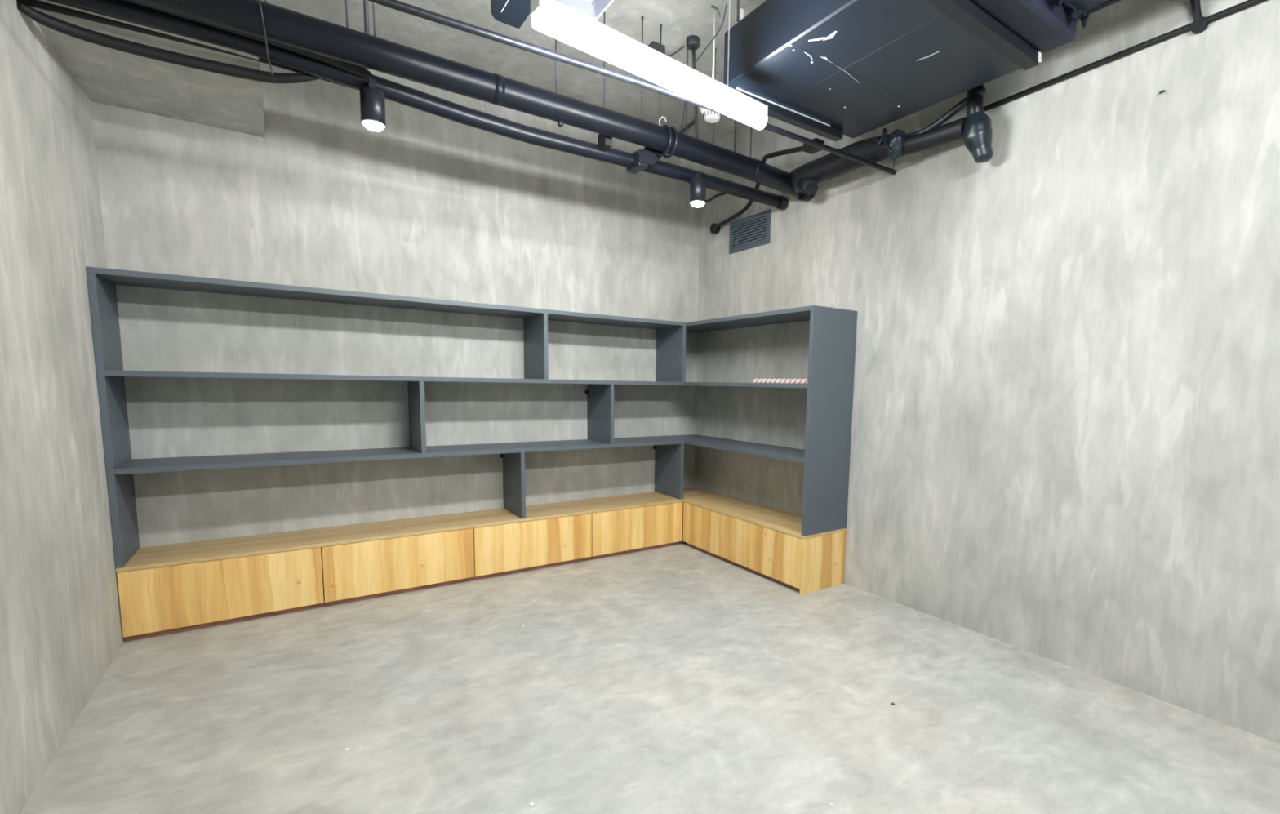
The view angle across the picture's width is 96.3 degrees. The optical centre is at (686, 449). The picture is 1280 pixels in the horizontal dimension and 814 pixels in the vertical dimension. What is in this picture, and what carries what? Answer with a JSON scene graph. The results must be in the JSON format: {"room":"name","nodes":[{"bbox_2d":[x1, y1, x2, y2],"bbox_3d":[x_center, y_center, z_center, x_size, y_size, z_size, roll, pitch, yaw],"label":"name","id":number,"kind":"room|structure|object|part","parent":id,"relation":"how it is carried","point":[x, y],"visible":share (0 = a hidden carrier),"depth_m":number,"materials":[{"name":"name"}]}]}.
{"room":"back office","nodes":[
{"label":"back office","id":0,"kind":"room"},
{"bbox_2d":[0,0,124,813],"bbox_3d":[-0.852,-0.325,-0.072,0.120,3.070,6.800,-4,8,-35],"label":"wall","id":1,"kind":"structure","parent":0,"point":[61,628],"depth_m":1.93,"materials":[{"name":"paint"}]},
{"bbox_2d":[29,0,265,137],"bbox_3d":[-2.199,-1.869,2.393,0.645,0.608,0.930,-4,8,-35],"label":"ceiling beam","id":2,"kind":"structure","parent":1,"relation":"attached to","point":[108,76],"depth_m":2.42,"materials":[{"name":"paint"}]},
{"bbox_2d":[17,1,322,83],"bbox_3d":[-1.886,-1.498,2.159,0.862,0.069,0.119,-3,8,-32],"label":"cable","id":3,"kind":"object","parent":1,"relation":"attached to","point":[51,22],"visible":0.92,"depth_m":2.13,"materials":[{"name":"black plastic"}]},
{"bbox_2d":[17,0,359,90],"bbox_3d":[-0.808,-1.587,2.880,3.449,0.050,0.021,-4,8,-35],"label":"conduit","id":4,"kind":"object","parent":1,"relation":"attached to","point":[34,3],"visible":0.24,"depth_m":2.04,"materials":[{"name":"black metal"}]},
{"bbox_2d":[47,0,787,209],"bbox_3d":[-0.766,-1.574,2.807,3.434,0.136,0.082,-4,8,-35],"label":"ceiling pipe","id":5,"kind":"object","parent":1,"relation":"attached to","point":[122,10],"visible":0.92,"depth_m":2.47,"materials":[{"name":"metal"}]},
{"bbox_2d":[124,0,372,79],"bbox_3d":[-1.709,-1.559,2.052,1.027,0.105,0.096,-4,8,-36],"label":"cable bundle","id":6,"kind":"object","parent":5,"relation":"on","point":[359,71],"visible":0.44,"depth_m":2.23,"materials":[{"name":"black plastic"}]},
{"bbox_2d":[359,77,386,131],"bbox_3d":[-1.301,-1.423,2.363,0.091,0.196,0.120,-4,8,-35],"label":"spotlight","id":7,"kind":"object","parent":5,"relation":"attached to","point":[372,102],"visible":1,"depth_m":2.32,"materials":[{"name":"black paint"}]},
{"bbox_2d":[688,170,706,207],"bbox_3d":[0.056,-1.507,3.309,0.091,0.196,0.120,-4,8,-35],"label":"spotlight","id":8,"kind":"object","parent":5,"relation":"attached to","point":[697,184],"visible":1,"depth_m":3.27,"materials":[{"name":"black paint"}]},
{"bbox_2d":[705,192,726,202],"bbox_3d":[0.192,-1.562,3.498,0.386,0.170,0.078,-5,9,-41],"label":"cable","id":9,"kind":"object","parent":5,"relation":"hanging from","point":[721,193],"visible":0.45,"depth_m":3.50,"materials":[{"name":"black plastic"}]},
{"bbox_2d":[90,62,701,547],"bbox_3d":[-1.367,-0.772,3.764,3.705,3.070,0.120,-4,8,-35],"label":"wall","id":10,"kind":"structure","parent":0,"point":[424,205],"depth_m":3.35,"materials":[{"name":"paint"}]},
{"bbox_2d":[261,0,765,143],"bbox_3d":[0.645,-2.000,0.771,3.705,0.120,7.040,-4,8,-35],"label":"ceiling","id":11,"kind":"structure","parent":0,"point":[678,19],"depth_m":3.11,"materials":[{"name":"paint"}]},
{"bbox_2d":[345,0,348,27],"bbox_3d":[-1.307,-1.876,2.178,0.014,0.515,0.012,-4,8,-35],"label":"rod","id":12,"kind":"object","parent":11,"relation":"hanging from","point":[346,3],"visible":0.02,"depth_m":2.20,"materials":[{"name":"black metal"}]},
{"bbox_2d":[363,0,369,34],"bbox_3d":[-1.252,-1.879,2.217,0.034,0.515,0.029,-4,8,-35],"label":"rod","id":13,"kind":"object","parent":11,"relation":"hanging from","point":[365,2],"visible":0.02,"depth_m":2.23,"materials":[{"name":"black metal"}]},
{"bbox_2d":[127,0,814,201],"bbox_3d":[-0.648,-1.586,2.658,3.460,0.177,0.154,-4,8,-35],"label":"ceiling pipe","id":14,"kind":"object","parent":13,"relation":"hanging from","point":[284,26],"visible":0.9,"depth_m":2.39,"materials":[{"name":"metal"}]},
{"bbox_2d":[257,0,273,75],"bbox_3d":[-1.578,-1.544,2.132,0.032,0.205,0.317,-3,7,-29],"label":"wire","id":15,"kind":"object","parent":14,"relation":"attached to","point":[260,3],"visible":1,"depth_m":2.06,"materials":[{"name":"black metal"}]},
{"bbox_2d":[598,133,612,151],"bbox_3d":[-0.422,-1.596,2.951,0.040,0.075,0.085,-4,8,-35],"label":"spacer","id":16,"kind":"object","parent":14,"relation":"attached to","point":[605,142],"visible":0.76,"depth_m":2.93,"materials":[{"name":"black metal"}]},
{"bbox_2d":[626,124,678,173],"bbox_3d":[-0.187,-1.626,3.084,0.165,0.203,0.293,-4,8,-35],"label":"clamp","id":17,"kind":"object","parent":14,"relation":"attached to","point":[642,157],"visible":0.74,"depth_m":3.07,"materials":[{"name":"black metal"}]},
{"bbox_3d":[-0.190,-1.630,3.087,0.165,0.181,0.014,-4,8,-35],"label":"gusset plate","id":18,"kind":"part","parent":17,"relation":"part of","materials":[{"name":"black paint"}]},
{"bbox_2d":[658,115,666,125],"bbox_3d":[-0.126,-1.727,3.015,0.044,0.054,0.022,-1,7,-16],"label":"wire","id":19,"kind":"object","parent":14,"relation":"attached to","point":[663,116],"visible":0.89,"depth_m":3.01,"materials":[{"name":"white metal"}]},
{"bbox_2d":[680,3,727,132],"bbox_3d":[0.051,-1.781,2.729,0.038,0.243,0.712,-1,7,-16],"label":"cable","id":20,"kind":"object","parent":14,"relation":"on","point":[720,28],"visible":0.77,"depth_m":2.55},
{"bbox_2d":[711,4,720,17],"bbox_3d":[0.124,-1.828,2.381,0.010,0.022,0.066,6,8,36],"label":"wire","id":21,"kind":"object","parent":20,"relation":"attached to","point":[712,6],"visible":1,"depth_m":2.38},
{"bbox_2d":[789,85,986,195],"bbox_3d":[0.969,-1.580,3.098,0.199,0.271,1.253,-4,8,-35],"label":"insulated pipe","id":22,"kind":"object","parent":14,"relation":"attached to","point":[805,178],"visible":0.92,"depth_m":2.95,"materials":[{"name":"black rubber"}]},
{"bbox_2d":[963,84,993,163],"bbox_3d":[1.352,-1.521,2.639,0.124,0.373,0.128,-4,8,-35],"label":"spotlight","id":23,"kind":"object","parent":22,"relation":"attached to","point":[977,131],"visible":0.99,"depth_m":2.61,"materials":[{"name":"black paint"}]},
{"bbox_2d":[372,2,375,35],"bbox_3d":[-1.230,-1.881,2.232,0.014,0.515,0.012,-4,8,-35],"label":"rod","id":24,"kind":"object","parent":11,"relation":"hanging from","point":[373,3],"visible":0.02,"depth_m":2.25,"materials":[{"name":"black metal"}]},
{"bbox_2d":[490,0,530,28],"bbox_3d":[-0.515,-1.854,1.921,0.122,0.472,0.670,-4,8,-35],"label":"ceiling box","id":25,"kind":"object","parent":11,"relation":"hanging from","point":[513,13],"visible":1,"depth_m":2.15,"materials":[{"name":"black metal"}]},
{"bbox_2d":[555,38,556,93],"bbox_3d":[-0.610,-1.919,2.664,0.014,0.515,0.012,-4,8,-35],"label":"rod","id":26,"kind":"object","parent":11,"relation":"hanging from","point":[555,38],"visible":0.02,"depth_m":2.67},
{"bbox_2d":[556,0,613,19],"bbox_3d":[-0.420,-1.960,2.183,0.329,0.318,0.329,-4,8,-35],"label":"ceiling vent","id":27,"kind":"object","parent":11,"relation":"in","point":[584,6],"visible":0.88,"depth_m":2.36,"materials":[{"name":"white metal"}]},
{"bbox_2d":[604,11,604,107],"bbox_3d":[-0.405,-1.931,2.807,0.014,0.515,0.012,-4,8,-35],"label":"rod","id":28,"kind":"object","parent":11,"relation":"hanging from","point":[604,11],"visible":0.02,"depth_m":2.82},
{"bbox_2d":[640,16,644,119],"bbox_3d":[-0.230,-1.942,2.930,0.014,0.515,0.012,-4,8,-35],"label":"rod","id":29,"kind":"object","parent":11,"relation":"hanging from","point":[642,17],"visible":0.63,"depth_m":2.94,"materials":[{"name":"grey metal"}]},
{"bbox_2d":[530,0,768,129],"bbox_3d":[-0.066,-1.709,2.044,1.038,0.772,0.064,-5,9,-41],"label":"lamp","id":30,"kind":"object","parent":11,"relation":"hanging from","point":[555,19],"visible":1,"depth_m":1.98,"materials":[{"name":"white plastic"}]},
{"bbox_2d":[648,40,665,53],"bbox_3d":[-0.174,-2.204,3.157,0.080,0.045,0.080,-4,8,-35],"label":"junction box","id":31,"kind":"object","parent":11,"relation":"attached to","point":[656,46],"visible":0.39,"depth_m":3.12,"materials":[{"name":"black plastic"}]},
{"bbox_2d":[666,45,684,56],"bbox_3d":[-0.078,-2.183,3.142,0.153,0.028,0.009,5,8,33],"label":"cable","id":32,"kind":"object","parent":31,"relation":"attached to","point":[682,46],"visible":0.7,"depth_m":3.13,"materials":[{"name":"grey plastic"}]},
{"bbox_2d":[658,24,662,124],"bbox_3d":[-0.139,-1.948,2.993,0.014,0.515,0.012,-4,8,-35],"label":"rod","id":33,"kind":"object","parent":11,"relation":"hanging from","point":[660,25],"visible":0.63,"depth_m":2.97,"materials":[{"name":"grey metal"}]},
{"bbox_2d":[685,35,688,134],"bbox_3d":[0.001,-1.956,3.090,0.014,0.515,0.012,-4,8,-35],"label":"rod","id":34,"kind":"object","parent":11,"relation":"hanging from","point":[686,36],"visible":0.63,"depth_m":3.10,"materials":[{"name":"grey metal"}]},
{"bbox_2d":[680,119,694,133],"bbox_3d":[-0.027,-2.328,4.179,0.022,0.022,0.423,-2,7,-27],"label":"conduit","id":35,"kind":"object","parent":11,"relation":"attached to","point":[692,122],"visible":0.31,"depth_m":4.09,"materials":[{"name":"black plastic"}]},
{"bbox_2d":[686,35,699,50],"bbox_3d":[0.034,-2.194,3.083,0.072,0.040,0.072,-4,8,-35],"label":"junction box","id":36,"kind":"object","parent":11,"relation":"attached to","point":[693,40],"visible":0.92,"depth_m":3.06,"materials":[{"name":"black plastic"}]},
{"bbox_2d":[692,45,698,138],"bbox_3d":[0.046,-1.947,3.123,0.052,0.471,0.018,-4,8,-35],"label":"conduit","id":37,"kind":"object","parent":36,"relation":"attached to","point":[693,46],"visible":0.6,"depth_m":3.13,"materials":[{"name":"black metal"}]},
{"bbox_2d":[699,106,722,123],"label":"smoke detector","id":38,"kind":"object","parent":11,"relation":"hanging from","point":[709,116],"depth_m":2.90,"materials":[{"name":"white plastic"}]},
{"bbox_2d":[711,13,715,79],"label":"rod","id":39,"kind":"object","parent":11,"relation":"hanging from","point":[714,14],"depth_m":2.88,"materials":[{"name":"white metal"}]},
{"bbox_3d":[0.136,-1.968,2.895,0.011,0.442,0.011,0,7,-13],"label":"drop rod","id":40,"kind":"part","parent":39,"relation":"part of","materials":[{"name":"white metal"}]},
{"bbox_2d":[712,48,716,143],"bbox_3d":[0.153,-1.966,3.196,0.014,0.515,0.012,-4,8,-35],"label":"rod","id":41,"kind":"object","parent":11,"relation":"hanging from","point":[715,48],"visible":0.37,"depth_m":3.21,"materials":[{"name":"grey metal"}]},
{"bbox_2d":[733,119,736,151],"bbox_3d":[0.283,-1.974,3.287,0.022,0.515,0.019,-4,8,-35],"label":"rod","id":42,"kind":"object","parent":11,"relation":"hanging from","point":[735,136],"visible":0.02,"depth_m":3.30,"materials":[{"name":"grey metal"}]},
{"bbox_2d":[750,126,751,157],"bbox_3d":[0.382,-1.980,3.356,0.014,0.515,0.012,-4,8,-35],"label":"rod","id":43,"kind":"object","parent":11,"relation":"hanging from","point":[751,126],"visible":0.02,"depth_m":3.37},
{"bbox_2d":[734,87,843,141],"bbox_3d":[0.493,-1.851,2.661,0.700,0.609,0.049,-4,8,-35],"label":"channel","id":44,"kind":"object","parent":11,"relation":"hanging from","point":[777,111],"visible":0.76,"depth_m":2.71,"materials":[{"name":"black paint"}]},
{"bbox_2d":[723,0,1120,137],"bbox_3d":[1.345,-1.728,1.554,0.915,0.574,2.815,-4,8,-35],"label":"air duct","id":45,"kind":"object","parent":11,"relation":"hanging from","point":[856,68],"visible":0.99,"depth_m":2.21,"materials":[{"name":"black metal"}]},
{"bbox_2d":[20,529,1279,813],"bbox_3d":[0.588,1.169,1.132,3.705,0.120,7.040,-4,8,-35],"label":"floor","id":46,"kind":"structure","parent":0,"point":[682,678],"depth_m":2.11,"materials":[{"name":"grey concrete"}]},
{"bbox_2d":[116,546,324,641],"bbox_3d":[-2.348,0.680,2.949,0.774,0.334,0.371,-4,8,-35],"label":"base cabinet","id":47,"kind":"object","parent":46,"relation":"on","point":[154,602],"visible":0.91,"depth_m":2.77,"materials":[{"name":"brown wood"}]},
{"bbox_2d":[115,487,720,572],"bbox_3d":[-1.245,0.437,3.697,3.463,0.018,0.375,-4,8,-35],"label":"countertop","id":48,"kind":"structure","parent":47,"relation":"on","point":[152,557],"depth_m":3.26,"materials":[{"name":"brown wood"}]},
{"bbox_2d":[85,266,725,568],"bbox_3d":[-1.234,-0.225,3.622,3.463,1.314,0.374,-4,8,-35],"label":"bookcase","id":49,"kind":"object","parent":48,"relation":"on","point":[670,361],"visible":0.93,"depth_m":3.17,"materials":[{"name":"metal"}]},
{"bbox_3d":[-2.642,-0.126,2.642,0.025,1.288,0.374,-4,8,-35],"label":"panel","id":50,"kind":"part","parent":49,"relation":"part of","materials":[{"name":"wood"}]},
{"bbox_3d":[-1.220,-0.436,3.605,3.438,0.026,0.374,-4,8,-35],"label":"shelf","id":51,"kind":"part","parent":49,"relation":"part of","materials":[{"name":"wood"}]},
{"bbox_3d":[-1.228,-0.006,3.654,3.438,0.026,0.374,-4,8,-35],"label":"shelf","id":52,"kind":"part","parent":49,"relation":"part of","materials":[{"name":"wood"}]},
{"bbox_2d":[320,528,474,606],"bbox_3d":[-1.712,0.641,3.393,0.774,0.334,0.371,-4,8,-35],"label":"base cabinet","id":53,"kind":"object","parent":46,"relation":"on","point":[365,570],"visible":0.88,"depth_m":3.22,"materials":[{"name":"brown wood"}]},
{"bbox_2d":[473,513,591,580],"bbox_3d":[-1.075,0.602,3.837,0.778,0.334,0.371,-4,8,-35],"label":"base cabinet","id":54,"kind":"object","parent":46,"relation":"on","point":[501,549],"visible":0.84,"depth_m":3.67,"materials":[{"name":"brown wood"}]},
{"bbox_2d":[590,502,682,559],"bbox_3d":[-0.446,0.563,4.275,0.752,0.334,0.371,-4,8,-35],"label":"base cabinet","id":55,"kind":"object","parent":46,"relation":"on","point":[626,531],"visible":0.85,"depth_m":4.11,"materials":[{"name":"brown wood"}]},
{"bbox_2d":[682,502,737,565],"bbox_3d":[0.298,0.586,4.197,0.371,0.334,0.611,-4,8,-35],"label":"base cabinet","id":56,"kind":"object","parent":46,"relation":"on","point":[711,532],"visible":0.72,"depth_m":4.07,"materials":[{"name":"brown wood"}]},
{"bbox_2d":[734,518,846,595],"bbox_3d":[0.653,0.649,3.695,0.372,0.336,0.621,-4,8,-35],"label":"base cabinet","id":57,"kind":"object","parent":46,"relation":"on","point":[806,566],"visible":0.94,"depth_m":3.49,"materials":[{"name":"brown wood"}]},
{"bbox_2d":[683,494,846,539],"bbox_3d":[0.481,0.442,3.924,0.375,0.018,1.235,-4,8,-35],"label":"countertop","id":58,"kind":"structure","parent":57,"relation":"on","point":[786,522],"depth_m":3.88,"materials":[{"name":"brown wood"}]},
{"bbox_2d":[684,305,857,536],"bbox_3d":[0.493,-0.220,3.850,0.374,1.314,1.234,-4,8,-35],"label":"bookcase","id":59,"kind":"object","parent":58,"relation":"on","point":[825,457],"depth_m":3.37,"materials":[{"name":"wood"}]},
{"bbox_3d":[0.482,-0.002,3.885,0.374,0.026,1.208,-4,8,-35],"label":"shelf","id":60,"kind":"part","parent":59,"relation":"part of","materials":[{"name":"wood"}]},
{"bbox_3d":[0.489,-0.431,3.836,0.374,0.026,1.208,-4,8,-35],"label":"shelf","id":61,"kind":"part","parent":59,"relation":"part of","materials":[{"name":"wood"}]},
{"bbox_3d":[0.468,-0.886,4.137,0.019,0.006,0.545,-4,8,-35],"label":"rail","id":62,"kind":"part","parent":59,"relation":"part of","materials":[{"name":"grey wood"}]},
{"bbox_3d":[0.652,-0.442,3.704,0.032,0.030,0.640,-4,8,-35],"label":"striped strip","id":63,"kind":"part","parent":59,"relation":"part of","materials":[{"name":"white"}]},
{"bbox_3d":[0.839,-0.158,3.358,0.373,1.314,0.026,-4,8,-35],"label":"panel","id":64,"kind":"part","parent":59,"relation":"part of","materials":[{"name":"wood"}]},
{"bbox_3d":[0.503,0.643,3.600,0.018,0.303,0.599,-4,8,-35],"label":"door","id":65,"kind":"part","parent":57,"relation":"part of","materials":[{"name":"brown wood"}]},
{"bbox_3d":[0.826,0.680,3.450,0.372,0.336,0.018,-4,8,-35],"label":"panel","id":66,"kind":"part","parent":57,"relation":"part of","materials":[{"name":"brown wood"}]},
{"bbox_2d":[694,0,1279,743],"bbox_3d":[2.085,-0.506,1.976,0.120,3.070,6.800,-4,8,-35],"label":"wall","id":67,"kind":"structure","parent":0,"point":[1065,438],"depth_m":2.48,"materials":[{"name":"paint"}]},
{"bbox_2d":[366,0,896,174],"bbox_3d":[-0.282,-1.404,2.154,3.464,0.085,0.036,-4,8,-35],"label":"conduit","id":68,"kind":"object","parent":67,"relation":"attached to","point":[397,5],"visible":0.9,"depth_m":2.06,"materials":[{"name":"black metal"}]},
{"bbox_2d":[728,208,771,253],"bbox_3d":[0.449,-1.560,4.111,0.014,0.223,0.435,-4,8,-35],"label":"air vent","id":69,"kind":"object","parent":67,"relation":"in","point":[754,230],"visible":1,"depth_m":4.10,"materials":[{"name":"metal"}]},
{"bbox_2d":[710,137,824,233],"bbox_3d":[0.460,-1.700,3.699,0.129,0.236,1.558,-1,7,-17],"label":"conduit","id":70,"kind":"object","parent":67,"relation":"attached to","point":[714,228],"visible":0.79,"depth_m":3.37,"materials":[{"name":"black plastic"}]},
{"bbox_2d":[982,0,1266,111],"bbox_3d":[2.057,-1.752,1.755,0.052,0.546,2.330,-4,8,-35],"label":"conduit","id":71,"kind":"object","parent":67,"relation":"attached to","point":[1200,23],"visible":0.96,"depth_m":2.18,"materials":[{"name":"black metal"}]}
]}

